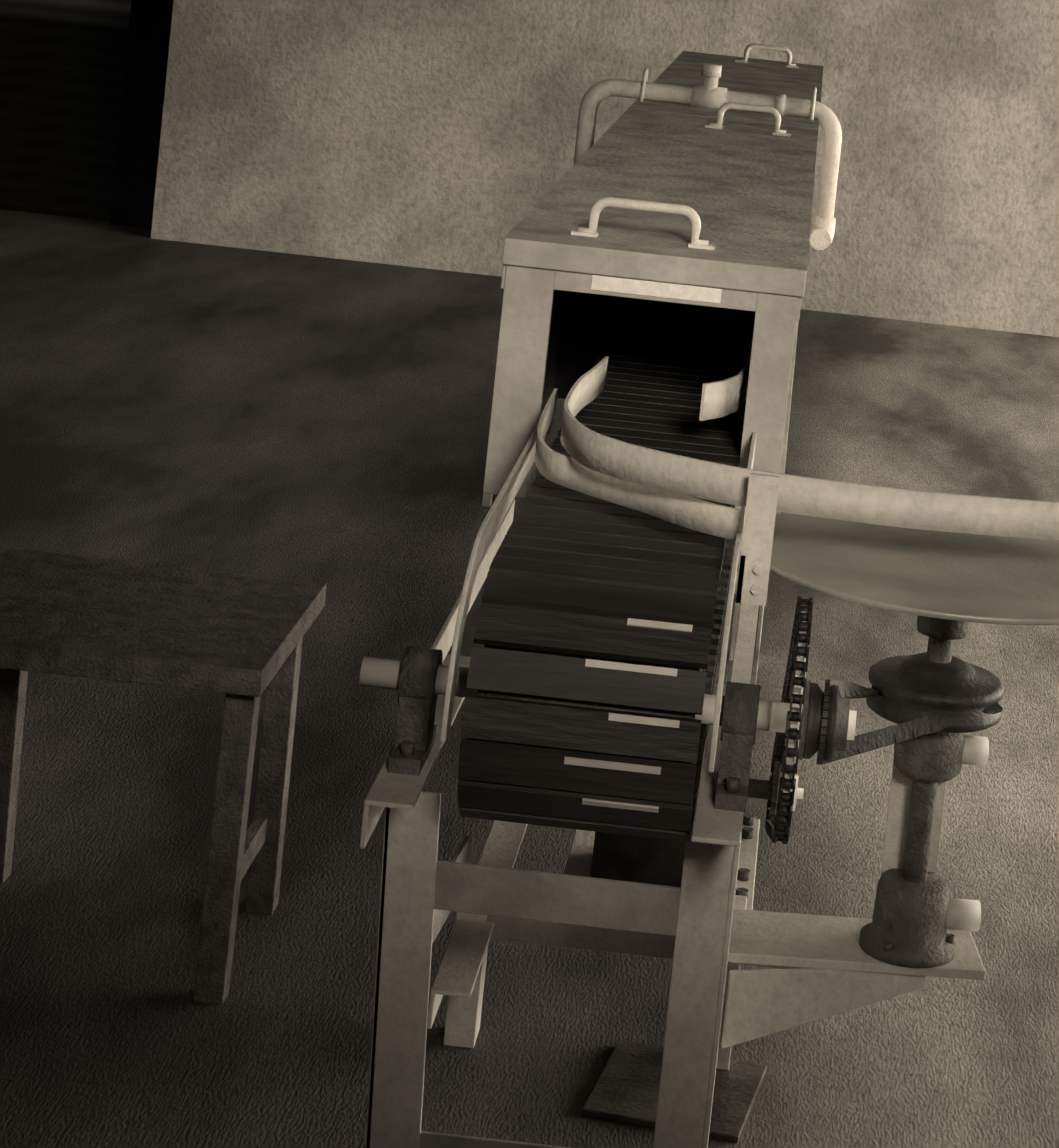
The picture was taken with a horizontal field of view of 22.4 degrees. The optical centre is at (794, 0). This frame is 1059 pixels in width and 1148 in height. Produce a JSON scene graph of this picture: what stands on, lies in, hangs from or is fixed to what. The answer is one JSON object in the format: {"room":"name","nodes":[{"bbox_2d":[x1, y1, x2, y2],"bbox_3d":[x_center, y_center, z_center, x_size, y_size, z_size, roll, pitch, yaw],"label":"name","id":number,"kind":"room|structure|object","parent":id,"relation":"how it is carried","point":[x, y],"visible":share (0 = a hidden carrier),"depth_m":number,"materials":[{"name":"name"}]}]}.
{"room":"factory floor","nodes":[
{"label":"factory floor","id":0,"kind":"room"},
{"bbox_2d":[0,209,1058,1147],"bbox_3d":[-1.100,1.458,4.685,16.000,0.050,15.000,6,2,1],"label":"floor","id":1,"kind":"structure","parent":0,"point":[248,411],"depth_m":5.15,"materials":[{"name":"grey concrete"}]},
{"bbox_2d":[0,548,326,1004],"bbox_3d":[-1.064,1.200,4.128,0.530,0.521,0.490,6,2,1],"label":"table","id":2,"kind":"object","parent":1,"relation":"on","point":[236,638],"visible":1,"depth_m":4.07,"materials":[{"name":"wood"}]},
{"bbox_2d":[360,43,1058,1147],"bbox_3d":[-0.052,0.843,5.710,1.033,1.307,5.616,6,2,1],"label":"machine","id":3,"kind":"object","parent":1,"relation":"on","point":[658,239],"visible":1,"depth_m":3.24,"materials":[{"name":"beige paint"}]},
{"bbox_2d":[151,0,1058,336],"bbox_3d":[2.317,-0.093,11.120,9.690,3.200,0.500,6,2,1],"label":"wall","id":4,"kind":"structure","parent":0,"point":[433,134],"depth_m":10.95,"materials":[{"name":"beige concrete"}]},
{"bbox_2d":[110,0,173,228],"bbox_3d":[-2.654,-0.332,11.318,0.230,2.600,0.250,6,2,1],"label":"door frame","id":5,"kind":"structure","parent":4,"relation":"attached to","point":[143,93],"depth_m":11.23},
{"bbox_2d":[0,0,130,220],"bbox_3d":[-3.895,-0.438,11.290,2.260,2.550,0.018,6,2,1],"label":"roller shutter","id":6,"kind":"object","parent":5,"relation":"attached to","point":[62,67],"depth_m":11.31,"materials":[{"name":"black metal"}]}
]}

